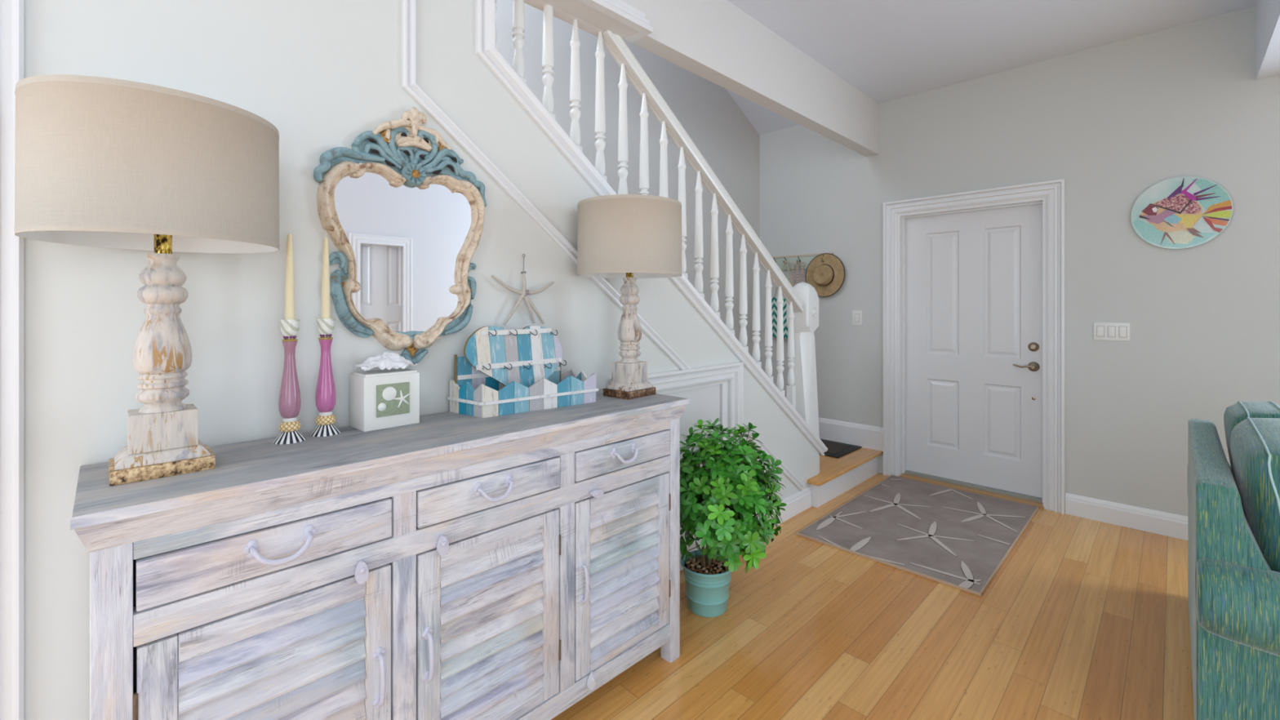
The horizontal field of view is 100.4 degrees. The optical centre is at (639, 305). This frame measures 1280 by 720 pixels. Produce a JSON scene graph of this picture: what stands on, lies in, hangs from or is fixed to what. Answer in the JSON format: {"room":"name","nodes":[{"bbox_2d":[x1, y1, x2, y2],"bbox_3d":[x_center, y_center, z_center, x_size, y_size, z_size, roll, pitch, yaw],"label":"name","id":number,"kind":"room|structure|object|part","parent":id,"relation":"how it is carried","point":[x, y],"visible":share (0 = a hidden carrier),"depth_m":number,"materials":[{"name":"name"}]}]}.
{"room":"entryway","nodes":[
{"label":"entryway","id":0,"kind":"room"},
{"bbox_2d":[24,0,808,719],"bbox_3d":[-1.372,-0.135,1.152,0.150,2.930,6.889,0,0,45],"label":"wall","id":1,"kind":"structure","parent":0,"point":[326,73],"depth_m":1.42,"materials":[{"name":"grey paint"}]},
{"bbox_2d":[0,0,24,719],"bbox_3d":[-1.459,-0.135,0.948,0.036,2.930,0.478,0,0,45],"label":"door frame","id":2,"kind":"structure","parent":1,"relation":"attached to","point":[11,11],"depth_m":1.10,"materials":[{"name":"white paint"}]},
{"bbox_2d":[313,106,487,364],"bbox_3d":[-0.715,-0.216,1.667,0.053,0.812,0.531,0,0,45],"label":"wall mirror","id":3,"kind":"object","parent":1,"relation":"attached to","point":[406,239],"visible":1,"depth_m":1.65,"materials":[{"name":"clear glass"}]},
{"bbox_3d":[-0.805,-0.145,1.581,0.046,0.574,0.258,0,0,45],"label":"frame moulding","id":4,"kind":"part","parent":3,"relation":"part of","materials":[{"name":"beige wood"}]},
{"bbox_2d":[334,172,472,332],"bbox_3d":[-0.724,-0.151,1.678,0.001,0.512,0.450,0,0,45],"label":"mirror glass","id":5,"kind":"object","parent":3,"relation":"attached to","point":[406,242],"depth_m":1.66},
{"bbox_3d":[-0.624,-0.146,1.762,0.046,0.573,0.253,0,0,45],"label":"frame moulding","id":6,"kind":"part","parent":3,"relation":"part of","materials":[{"name":"beige wood"}]},
{"bbox_2d":[491,253,554,324],"bbox_3d":[-0.419,-0.058,1.952,0.027,0.261,0.266,0,0,45],"label":"starfish","id":7,"kind":"object","parent":1,"relation":"attached to","point":[524,293],"visible":1,"depth_m":1.94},
{"bbox_2d":[524,0,653,43],"bbox_3d":[-0.277,-1.284,2.152,0.205,0.172,0.738,0,0,45],"label":"trim header moulding","id":8,"kind":"structure","parent":1,"relation":"attached to","point":[620,11],"depth_m":2.24,"materials":[{"name":"white paint"}]},
{"bbox_2d":[401,0,804,490],"bbox_3d":[0.159,-0.201,2.565,0.017,2.798,2.542,0,0,45],"label":"trim panel","id":9,"kind":"object","parent":1,"relation":"attached to","point":[409,85],"visible":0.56,"depth_m":1.88,"materials":[{"name":"white paint"}]},
{"bbox_2d":[475,0,827,456],"bbox_3d":[0.305,-0.284,2.816,0.189,2.633,2.605,0,0,45],"label":"trim","id":10,"kind":"structure","parent":1,"relation":"attached to","point":[486,50],"depth_m":2.13,"materials":[{"name":"white paint"}]},
{"bbox_2d":[494,0,497,49],"bbox_3d":[-0.553,-1.018,1.967,0.049,0.364,0.048,0,0,45],"label":"baluster","id":11,"kind":"object","parent":10,"relation":"on","point":[495,6],"visible":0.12,"depth_m":1.96,"materials":[{"name":"white paint"}]},
{"bbox_2d":[511,0,526,84],"bbox_3d":[-0.468,-0.973,2.053,0.049,0.454,0.048,0,0,45],"label":"baluster","id":12,"kind":"object","parent":10,"relation":"on","point":[518,15],"visible":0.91,"depth_m":2.04,"materials":[{"name":"white paint"}]},
{"bbox_2d":[542,4,555,119],"bbox_3d":[-0.370,-0.922,2.150,0.049,0.556,0.048,0,0,45],"label":"baluster","id":13,"kind":"object","parent":10,"relation":"on","point":[548,46],"visible":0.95,"depth_m":2.13,"materials":[{"name":"white paint"}]},
{"bbox_2d":[569,19,582,151],"bbox_3d":[-0.272,-0.871,2.248,0.049,0.658,0.048,0,0,45],"label":"baluster","id":14,"kind":"object","parent":10,"relation":"on","point":[575,43],"visible":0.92,"depth_m":2.23,"materials":[{"name":"white paint"}]},
{"bbox_2d":[594,31,607,182],"bbox_3d":[-0.175,-0.820,2.345,0.049,0.761,0.048,0,0,45],"label":"baluster","id":15,"kind":"object","parent":10,"relation":"on","point":[600,112],"visible":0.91,"depth_m":2.33,"materials":[{"name":"white paint"}]},
{"bbox_2d":[617,62,628,194],"bbox_3d":[-0.077,-0.721,2.443,0.049,0.768,0.048,0,0,45],"label":"baluster","id":16,"kind":"object","parent":10,"relation":"on","point":[623,148],"visible":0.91,"depth_m":2.43,"materials":[{"name":"white paint"}]},
{"bbox_2d":[639,93,648,195],"bbox_3d":[0.020,-0.620,2.540,0.049,0.772,0.048,0,0,45],"label":"baluster","id":17,"kind":"object","parent":10,"relation":"on","point":[644,114],"visible":0.56,"depth_m":2.52,"materials":[{"name":"white paint"}]},
{"bbox_2d":[658,120,668,197],"bbox_3d":[0.118,-0.520,2.638,0.049,0.776,0.048,0,0,45],"label":"baluster","id":18,"kind":"object","parent":10,"relation":"on","point":[664,184],"visible":0.3,"depth_m":2.62,"materials":[{"name":"white paint"}]},
{"bbox_2d":[677,146,688,279],"bbox_3d":[0.215,-0.420,2.735,0.049,0.780,0.048,0,0,45],"label":"baluster","id":19,"kind":"object","parent":10,"relation":"on","point":[682,166],"visible":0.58,"depth_m":2.72,"materials":[{"name":"white paint"}]},
{"bbox_2d":[693,170,704,298],"bbox_3d":[0.313,-0.320,2.833,0.049,0.784,0.048,0,0,45],"label":"baluster","id":20,"kind":"object","parent":10,"relation":"on","point":[699,243],"visible":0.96,"depth_m":2.81,"materials":[{"name":"white paint"}]},
{"bbox_2d":[710,193,719,317],"bbox_3d":[0.410,-0.219,2.930,0.049,0.788,0.048,0,0,45],"label":"baluster","id":21,"kind":"object","parent":10,"relation":"on","point":[714,257],"visible":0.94,"depth_m":2.91,"materials":[{"name":"white paint"}]},
{"bbox_2d":[724,214,734,335],"bbox_3d":[0.508,-0.119,3.028,0.049,0.792,0.048,0,0,45],"label":"baluster","id":22,"kind":"object","parent":10,"relation":"on","point":[729,285],"visible":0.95,"depth_m":3.01,"materials":[{"name":"white paint"}]},
{"bbox_2d":[738,234,748,352],"bbox_3d":[0.605,-0.018,3.125,0.049,0.796,0.048,0,0,45],"label":"baluster","id":23,"kind":"object","parent":10,"relation":"on","point":[743,308],"visible":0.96,"depth_m":3.11,"materials":[{"name":"white paint"}]},
{"bbox_2d":[751,252,761,368],"bbox_3d":[0.703,0.082,3.223,0.049,0.800,0.048,0,0,45],"label":"baluster","id":24,"kind":"object","parent":10,"relation":"on","point":[756,327],"visible":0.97,"depth_m":3.21,"materials":[{"name":"white paint"}]},
{"bbox_2d":[602,30,803,311],"bbox_3d":[0.450,-0.610,2.961,0.068,1.312,1.734,0,0,45],"label":"handrail","id":25,"kind":"object","parent":24,"relation":"on","point":[615,44],"visible":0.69,"depth_m":2.77,"materials":[{"name":"white paint"}]},
{"bbox_2d":[764,270,773,382],"bbox_3d":[0.800,0.182,3.320,0.049,0.804,0.048,0,0,45],"label":"baluster","id":26,"kind":"object","parent":10,"relation":"on","point":[768,311],"visible":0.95,"depth_m":3.30,"materials":[{"name":"white paint"}]},
{"bbox_2d":[776,286,784,395],"bbox_3d":[0.898,0.282,3.418,0.049,0.808,0.048,0,0,45],"label":"baluster","id":27,"kind":"object","parent":10,"relation":"on","point":[780,336],"visible":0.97,"depth_m":3.40,"materials":[{"name":"white paint"}]},
{"bbox_2d":[786,302,795,409],"bbox_3d":[0.995,0.383,3.515,0.049,0.812,0.048,0,0,45],"label":"baluster","id":28,"kind":"object","parent":10,"relation":"on","point":[791,388],"visible":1,"depth_m":3.50,"materials":[{"name":"white paint"}]},
{"bbox_2d":[610,361,743,446],"bbox_3d":[0.223,0.822,2.620,0.030,1.015,0.960,0,0,45],"label":"wall molding","id":29,"kind":"structure","parent":1,"relation":"attached to","point":[733,372],"depth_m":2.78,"materials":[{"name":"white paint"}]},
{"bbox_2d":[655,380,728,447],"bbox_3d":[0.154,0.865,2.684,0.142,0.930,0.789,0,0,45],"label":"door frame","id":30,"kind":"structure","parent":1,"relation":"attached to","point":[723,384],"depth_m":2.88,"materials":[{"name":"white paint"}]},
{"bbox_2d":[663,384,719,571],"bbox_3d":[0.166,0.873,2.640,0.722,0.895,0.035,0,0,-45],"label":"door","id":31,"kind":"structure","parent":1,"relation":"in","point":[704,404],"depth_m":2.75,"materials":[{"name":"white paint"}]},
{"bbox_2d":[752,485,812,530],"bbox_3d":[-0.073,1.265,2.332,0.018,0.130,3.435,0,0,45],"label":"baseboard","id":32,"kind":"structure","parent":1,"relation":"attached to","point":[799,501],"depth_m":3.38,"materials":[{"name":"white paint"}]},
{"bbox_2d":[808,440,817,486],"bbox_3d":[1.163,1.079,3.584,0.003,0.501,0.136,0,0,45],"label":"trim","id":33,"kind":"structure","parent":1,"relation":"attached to","point":[812,451],"depth_m":3.58,"materials":[{"name":"white paint"}]},
{"bbox_2d":[494,0,759,361],"bbox_3d":[-1.662,-1.270,2.298,0.100,5.200,8.100,0,0,45],"label":"wall","id":34,"kind":"structure","parent":0,"point":[725,137],"depth_m":4.15,"materials":[{"name":"paint"}]},
{"bbox_2d":[726,88,799,134],"bbox_3d":[0.011,-1.720,3.200,0.990,4.100,4.140,0,0,45],"label":"ceiling","id":35,"kind":"structure","parent":0,"point":[764,120],"depth_m":4.77,"materials":[{"name":"paint"}]},
{"bbox_2d":[807,447,883,486],"bbox_3d":[1.145,1.163,4.236,1.128,0.026,1.070,0,0,45],"label":"floor","id":36,"kind":"structure","parent":0,"point":[830,468],"depth_m":3.88,"materials":[{"name":"brown wood"}]},
{"bbox_2d":[786,282,819,473],"bbox_3d":[1.120,0.495,3.652,0.180,1.307,0.166,0,0,45],"label":"newel post","id":37,"kind":"object","parent":36,"relation":"on","point":[806,322],"visible":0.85,"depth_m":3.59,"materials":[{"name":"white paint"}]},
{"bbox_2d":[819,438,862,457],"bbox_3d":[1.364,1.143,4.433,0.780,0.012,0.432,0,0,45],"label":"door mat","id":38,"kind":"object","parent":36,"relation":"on","point":[835,449],"visible":0.44,"depth_m":4.24,"materials":[{"name":"black rubber"}]},
{"bbox_2d":[551,472,1194,719],"bbox_3d":[0.760,1.380,-0.124,6.950,0.100,8.100,0,0,45],"label":"floor","id":39,"kind":"structure","parent":0,"point":[1083,619],"depth_m":2.12,"materials":[{"name":"brown wood"}]},
{"bbox_2d":[70,389,688,719],"bbox_3d":[-0.519,0.840,1.584,0.405,0.980,1.590,0,0,45],"label":"base cabinet","id":40,"kind":"object","parent":39,"relation":"on","point":[444,566],"visible":1,"depth_m":1.29,"materials":[{"name":"white wood"}]},
{"bbox_3d":[-0.946,0.877,0.956,0.050,0.906,0.054,0,0,45],"label":"leg post","id":41,"kind":"part","parent":40,"relation":"part of","materials":[{"name":"white wood"}]},
{"bbox_3d":[-0.429,0.820,1.499,0.005,0.725,1.446,0,0,45],"label":"panel","id":42,"kind":"part","parent":40,"relation":"part of","materials":[{"name":"grey wood"}]},
{"bbox_2d":[13,74,279,486],"bbox_3d":[-1.004,-0.031,1.124,0.407,0.760,0.407,0,0,45],"label":"table lamp","id":43,"kind":"object","parent":40,"relation":"on","point":[100,162],"visible":1,"depth_m":1.01,"materials":[{"name":"beige fabric"}]},
{"bbox_3d":[-1.004,-0.264,1.124,0.407,0.270,0.407,0,0,45],"label":"lamp shade","id":44,"kind":"part","parent":43,"relation":"part of","materials":[{"name":"fabric"}]},
{"bbox_3d":[-1.004,0.056,1.124,0.094,0.328,0.094,0,0,45],"label":"turned stem","id":45,"kind":"part","parent":43,"relation":"part of","materials":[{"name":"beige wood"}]},
{"bbox_3d":[-0.761,0.507,1.128,0.038,0.090,0.444,0,0,45],"label":"drawer","id":46,"kind":"part","parent":40,"relation":"part of","materials":[{"name":"white wood"}]},
{"bbox_3d":[-0.761,0.899,1.129,0.031,0.557,0.442,0,0,45],"label":"door","id":47,"kind":"part","parent":40,"relation":"part of","materials":[{"name":"white wood"}]},
{"bbox_3d":[-0.738,0.502,1.102,0.032,0.057,0.130,0,0,45],"label":"handle","id":48,"kind":"part","parent":40,"relation":"part of","materials":[{"name":"paint"}]},
{"bbox_2d":[272,319,306,444],"bbox_3d":[-0.904,0.193,1.378,0.072,0.314,0.072,0,0,45],"label":"candlestick","id":49,"kind":"object","parent":40,"relation":"on","point":[289,401],"visible":1,"depth_m":1.36,"materials":[{"name":"pink ceramic"}]},
{"bbox_2d":[284,232,294,319],"bbox_3d":[-0.904,-0.068,1.378,0.022,0.251,0.022,0,0,45],"label":"candle","id":50,"kind":"object","parent":49,"relation":"on","point":[290,282],"visible":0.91,"depth_m":1.37,"materials":[{"name":"beige wax"}]},
{"bbox_2d":[280,319,299,338],"bbox_3d":[-0.904,0.062,1.378,0.043,0.052,0.043,0,0,45],"label":"candle cup","id":51,"kind":"object","parent":49,"relation":"on","point":[289,328],"depth_m":1.36,"materials":[{"name":"white ceramic"}]},
{"bbox_2d":[310,318,341,436],"bbox_3d":[-0.857,0.193,1.455,0.072,0.314,0.072,0,0,45],"label":"candlestick","id":52,"kind":"object","parent":40,"relation":"on","point":[326,397],"visible":1,"depth_m":1.44,"materials":[{"name":"pink ceramic"}]},
{"bbox_2d":[320,236,330,318],"bbox_3d":[-0.857,-0.068,1.455,0.022,0.251,0.022,0,0,45],"label":"candle","id":53,"kind":"object","parent":52,"relation":"on","point":[326,303],"visible":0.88,"depth_m":1.45,"materials":[{"name":"beige wax"}]},
{"bbox_2d":[316,318,334,337],"bbox_3d":[-0.857,0.062,1.455,0.043,0.052,0.043,0,0,45],"label":"candle cup","id":54,"kind":"object","parent":52,"relation":"on","point":[325,326],"depth_m":1.44,"materials":[{"name":"white ceramic"}]},
{"bbox_3d":[-0.602,0.875,1.242,0.034,0.142,0.027,0,0,45],"label":"pull handle","id":55,"kind":"part","parent":40,"relation":"part of","materials":[{"name":"paint"}]},
{"bbox_3d":[-0.522,0.398,1.587,0.398,0.054,1.584,0,0,45],"label":"crown","id":56,"kind":"part","parent":40,"relation":"part of","materials":[{"name":"grey wood"}]},
{"bbox_2d":[350,368,419,431],"bbox_3d":[-0.743,0.272,1.561,0.121,0.157,0.156,0,0,43],"label":"tissue box cover","id":57,"kind":"object","parent":40,"relation":"on","point":[385,398],"visible":0.98,"depth_m":1.52,"materials":[{"name":"white ceramic"}]},
{"bbox_2d":[352,351,417,371],"bbox_3d":[-0.748,0.161,1.565,0.101,0.055,0.154,0,0,43],"label":"tissue","id":58,"kind":"object","parent":57,"relation":"on","point":[388,360],"visible":1,"depth_m":1.55,"materials":[{"name":"paper"}]},
{"bbox_3d":[-0.747,0.196,1.565,0.100,0.006,0.146,0,0,43],"label":"lid","id":59,"kind":"part","parent":57,"relation":"part of","materials":[{"name":"beige paint"}]},
{"bbox_3d":[-0.412,0.586,1.483,0.040,0.058,1.446,0,0,45],"label":"rail","id":60,"kind":"part","parent":40,"relation":"part of","materials":[{"name":"white wood"}]},
{"bbox_3d":[-0.412,0.441,1.483,0.040,0.034,1.446,0,0,45],"label":"rail","id":61,"kind":"part","parent":40,"relation":"part of","materials":[{"name":"white wood"}]},
{"bbox_3d":[-0.520,0.875,1.324,0.034,0.142,0.027,0,0,45],"label":"pull handle","id":62,"kind":"part","parent":40,"relation":"part of","materials":[{"name":"paint"}]},
{"bbox_3d":[-0.408,0.899,1.482,0.031,0.557,0.428,0,0,45],"label":"door","id":63,"kind":"part","parent":40,"relation":"part of","materials":[{"name":"white wood"}]},
{"bbox_3d":[-0.407,0.507,1.482,0.038,0.090,0.430,0,0,45],"label":"drawer","id":64,"kind":"part","parent":40,"relation":"part of","materials":[{"name":"white wood"}]},
{"bbox_3d":[-0.390,0.502,1.450,0.032,0.057,0.122,0,0,45],"label":"handle","id":65,"kind":"part","parent":40,"relation":"part of","materials":[{"name":"paint"}]},
{"bbox_2d":[447,368,598,417],"bbox_3d":[-0.390,0.298,1.839,0.483,0.105,0.174,0,0,-40],"label":"caddy","id":66,"kind":"object","parent":40,"relation":"on","point":[485,402],"visible":0.9,"depth_m":1.74,"materials":[{"name":"blue wood"}]},
{"bbox_3d":[-0.559,0.305,1.700,0.177,0.010,0.006,0,0,37],"label":"slat rail","id":67,"kind":"part","parent":66,"relation":"part of","materials":[{"name":"white wood"}]},
{"bbox_2d":[453,354,560,391],"bbox_3d":[-0.451,0.252,1.872,0.400,0.180,0.016,0,0,-40],"label":"board","id":68,"kind":"object","parent":66,"relation":"in","point":[464,372],"visible":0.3,"depth_m":1.78,"materials":[{"name":"blue wood"}]},
{"bbox_3d":[-0.447,0.236,1.867,0.388,0.014,0.004,0,0,-40],"label":"cross rail","id":69,"kind":"part","parent":68,"relation":"part of","materials":[{"name":"white wood"}]},
{"bbox_2d":[463,325,566,387],"bbox_3d":[-0.419,0.183,1.834,0.061,0.227,0.380,0,0,45],"label":"board","id":70,"kind":"object","parent":66,"relation":"on","point":[529,354],"visible":0.99,"depth_m":1.83,"materials":[{"name":"blue wood"}]},
{"bbox_3d":[-0.422,0.092,1.849,0.006,0.016,0.278,0,0,45],"label":"hook rail","id":71,"kind":"part","parent":70,"relation":"part of","materials":[{"name":"white wood"}]},
{"bbox_3d":[-0.408,0.201,1.839,0.006,0.016,0.339,0,0,45],"label":"hook rail","id":72,"kind":"part","parent":70,"relation":"part of","materials":[{"name":"white wood"}]},
{"bbox_3d":[-0.320,0.305,1.789,0.440,0.010,0.007,0,0,-40],"label":"slat rail","id":73,"kind":"part","parent":66,"relation":"part of","materials":[{"name":"white wood"}]},
{"bbox_3d":[-0.172,0.875,1.672,0.034,0.142,0.027,0,0,45],"label":"pull handle","id":74,"kind":"part","parent":40,"relation":"part of","materials":[{"name":"paint"}]},
{"bbox_3d":[-0.412,1.213,1.483,0.040,0.062,1.446,0,0,45],"label":"rail","id":75,"kind":"part","parent":40,"relation":"part of","materials":[{"name":"white wood"}]},
{"bbox_3d":[-0.056,0.899,1.834,0.031,0.557,0.436,0,0,45],"label":"door","id":76,"kind":"part","parent":40,"relation":"part of","materials":[{"name":"white wood"}]},
{"bbox_3d":[-0.056,0.507,1.833,0.038,0.090,0.438,0,0,45],"label":"drawer","id":77,"kind":"part","parent":40,"relation":"part of","materials":[{"name":"white wood"}]},
{"bbox_3d":[-0.044,0.502,1.796,0.032,0.057,0.122,0,0,45],"label":"handle","id":78,"kind":"part","parent":40,"relation":"part of","materials":[{"name":"paint"}]},
{"bbox_2d":[577,194,681,399],"bbox_3d":[-0.040,-0.027,2.081,0.407,0.752,0.407,0,0,41],"label":"table lamp","id":79,"kind":"object","parent":40,"relation":"on","point":[629,237],"visible":1,"depth_m":1.93,"materials":[{"name":"linen"},{"name":"distressed painted wood"},{"name":"brass"}]},
{"bbox_3d":[-0.040,-0.253,2.081,0.407,0.276,0.407,0,0,41],"label":"lamp shade","id":80,"kind":"part","parent":79,"relation":"part of","materials":[{"name":"fabric"}]},
{"bbox_3d":[-0.040,0.056,2.081,0.094,0.328,0.094,0,0,41],"label":"turned stem","id":81,"kind":"part","parent":79,"relation":"part of","materials":[{"name":"white wood"}]},
{"bbox_3d":[0.115,0.877,2.017,0.050,0.906,0.054,0,0,45],"label":"leg post","id":82,"kind":"part","parent":40,"relation":"part of","materials":[{"name":"white wood"}]},
{"bbox_2d":[680,550,731,617],"bbox_3d":[0.297,1.230,2.355,0.235,0.199,0.235,0,0,45],"label":"plant pot","id":83,"kind":"object","parent":39,"relation":"on","point":[708,595],"visible":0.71,"depth_m":2.27,"materials":[{"name":"ceramic"}]},
{"bbox_2d":[680,417,786,573],"bbox_3d":[0.349,0.836,2.340,0.540,0.660,0.589,0,0,21],"label":"potted shrub","id":84,"kind":"object","parent":83,"relation":"in","point":[718,506],"visible":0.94,"depth_m":2.20,"materials":[{"name":"green plant"}]},
{"bbox_2d":[795,475,1039,595],"bbox_3d":[1.758,1.323,3.293,0.926,0.012,1.493,0,0,45],"label":"area rug","id":85,"kind":"object","parent":39,"relation":"on","point":[956,538],"visible":1,"depth_m":3.14,"materials":[{"name":"grey fabric"}]},
{"bbox_2d":[1187,400,1279,719],"bbox_3d":[2.346,0.851,1.617,0.940,0.959,1.541,0,0,45],"label":"sofa","id":86,"kind":"object","parent":39,"relation":"on","point":[1233,509],"visible":1,"depth_m":1.45,"materials":[{"name":"teal fabric"}]},
{"bbox_3d":[1.884,0.994,1.156,0.940,0.592,0.236,0,0,45],"label":"arm","id":87,"kind":"part","parent":86,"relation":"part of"},
{"bbox_2d":[1223,401,1279,484],"bbox_3d":[2.386,0.620,2.019,0.237,0.492,0.505,0,0,45],"label":"cushion","id":88,"kind":"object","parent":86,"relation":"on","point":[1234,414],"depth_m":1.99,"materials":[{"name":"teal fabric"}]},
{"bbox_2d":[1230,417,1279,572],"bbox_3d":[1.994,0.635,1.627,0.248,0.514,0.605,0,0,45],"label":"cushion","id":89,"kind":"object","parent":86,"relation":"on","point":[1255,442],"depth_m":1.51,"materials":[{"name":"teal fabric"}]},
{"bbox_2d":[727,0,1257,103],"bbox_3d":[-0.230,-1.660,0.866,2.170,0.120,8.100,0,0,45],"label":"ceiling","id":90,"kind":"structure","parent":0,"point":[886,50],"depth_m":3.10,"materials":[{"name":"paint"}]},
{"bbox_2d":[543,0,879,156],"bbox_3d":[0.668,-1.415,3.079,0.100,0.430,3.390,0,0,45],"label":"beam","id":91,"kind":"structure","parent":90,"relation":"attached to","point":[716,41],"depth_m":2.96,"materials":[{"name":"paint"}]},
{"bbox_2d":[760,5,1279,516],"bbox_3d":[3.567,-0.195,2.683,6.950,3.050,0.160,0,0,45],"label":"wall","id":92,"kind":"structure","parent":0,"point":[1116,121],"depth_m":3.27,"materials":[{"name":"grey paint"}]},
{"bbox_2d":[772,252,833,270],"bbox_3d":[1.396,-0.380,4.691,0.600,0.130,0.072,0,0,45],"label":"coat rack","id":93,"kind":"object","parent":92,"relation":"attached to","point":[806,259],"visible":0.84,"depth_m":4.73,"materials":[{"name":"white wood"}]},
{"bbox_2d":[771,260,792,337],"bbox_3d":[1.283,-0.056,4.762,0.300,0.695,0.044,0,0,45],"label":"bag","id":94,"kind":"object","parent":93,"relation":"hanging from","point":[774,304],"visible":0.41,"depth_m":4.80,"materials":[{"name":"teal fabric"}]},
{"bbox_2d":[791,261,804,286],"bbox_3d":[1.384,-0.277,4.679,0.123,0.219,0.038,0,0,45],"label":"garland","id":95,"kind":"object","parent":93,"relation":"hanging from","point":[802,262],"visible":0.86,"depth_m":4.67},
{"bbox_2d":[805,253,844,297],"bbox_3d":[1.540,-0.255,4.493,0.350,0.371,0.078,0,0,45],"label":"straw hat","id":96,"kind":"object","parent":93,"relation":"hanging from","point":[827,277],"visible":0.94,"depth_m":4.48,"materials":[{"name":"brown wicker"}]},
{"bbox_2d":[808,456,879,507],"bbox_3d":[1.144,1.253,4.259,1.095,0.154,1.040,0,0,45],"label":"stair riser","id":97,"kind":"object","parent":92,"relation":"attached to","point":[821,495],"depth_m":3.79,"materials":[{"name":"white paint"}]},
{"bbox_2d":[818,417,883,451],"bbox_3d":[1.520,1.058,4.605,1.138,0.184,0.018,0,0,45],"label":"baseboard","id":98,"kind":"structure","parent":92,"relation":"attached to","point":[869,437],"depth_m":4.38,"materials":[{"name":"white paint"}]},
{"bbox_2d":[852,310,862,325],"bbox_3d":[1.774,0.103,4.357,0.080,0.122,0.010,0,0,45],"label":"light switch","id":99,"kind":"object","parent":92,"relation":"attached to","point":[856,314],"visible":1,"depth_m":4.35,"materials":[{"name":"white plastic"}]},
{"bbox_2d":[898,470,1044,508],"bbox_3d":[2.379,1.322,3.864,0.900,0.016,0.170,0,0,45],"label":"door threshold","id":100,"kind":"structure","parent":92,"relation":"attached to","point":[1039,504],"depth_m":3.78,"materials":[{"name":"brown wood"}]},
{"bbox_2d":[883,178,1065,514],"bbox_3d":[2.368,0.263,3.853,1.118,2.134,0.193,0,0,45],"label":"door frame","id":101,"kind":"structure","parent":92,"relation":"attached to","point":[1054,191],"depth_m":3.63,"materials":[{"name":"white paint"}]},
{"bbox_2d":[906,204,1042,497],"bbox_3d":[2.392,0.308,3.877,0.888,1.972,0.102,0,0,45],"label":"door","id":102,"kind":"structure","parent":92,"relation":"in","point":[974,279],"depth_m":3.86,"materials":[{"name":"white paint"}]},
{"bbox_3d":[2.618,0.415,3.620,0.142,0.066,0.058,0,0,45],"label":"lever handle","id":103,"kind":"part","parent":102,"relation":"part of","materials":[{"name":"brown metal"}]},
{"bbox_2d":[1093,322,1129,341],"bbox_3d":[2.876,0.161,3.254,0.167,0.109,0.012,0,0,45],"label":"light switch","id":104,"kind":"object","parent":92,"relation":"attached to","point":[1120,331],"visible":1,"depth_m":3.25,"materials":[{"name":"white plastic"}]},
{"bbox_2d":[1065,493,1187,540],"bbox_3d":[4.303,1.265,1.821,4.490,0.130,0.018,0,0,45],"label":"baseboard","id":105,"kind":"structure","parent":92,"relation":"attached to","point":[1159,522],"depth_m":3.19,"materials":[{"name":"white paint"}]},
{"bbox_2d":[1130,176,1233,248],"bbox_3d":[3.077,-0.527,3.043,0.411,0.411,0.024,0,0,45],"label":"fish plate","id":106,"kind":"object","parent":92,"relation":"attached to","point":[1181,212],"visible":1,"depth_m":3.03,"materials":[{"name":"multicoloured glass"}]},
{"bbox_2d":[1255,0,1279,80],"bbox_3d":[1.877,-1.460,-1.241,3.790,0.520,8.100,0,0,45],"label":"ceiling","id":107,"kind":"structure","parent":0,"point":[1267,11],"depth_m":2.59,"materials":[{"name":"paint"}]}
]}

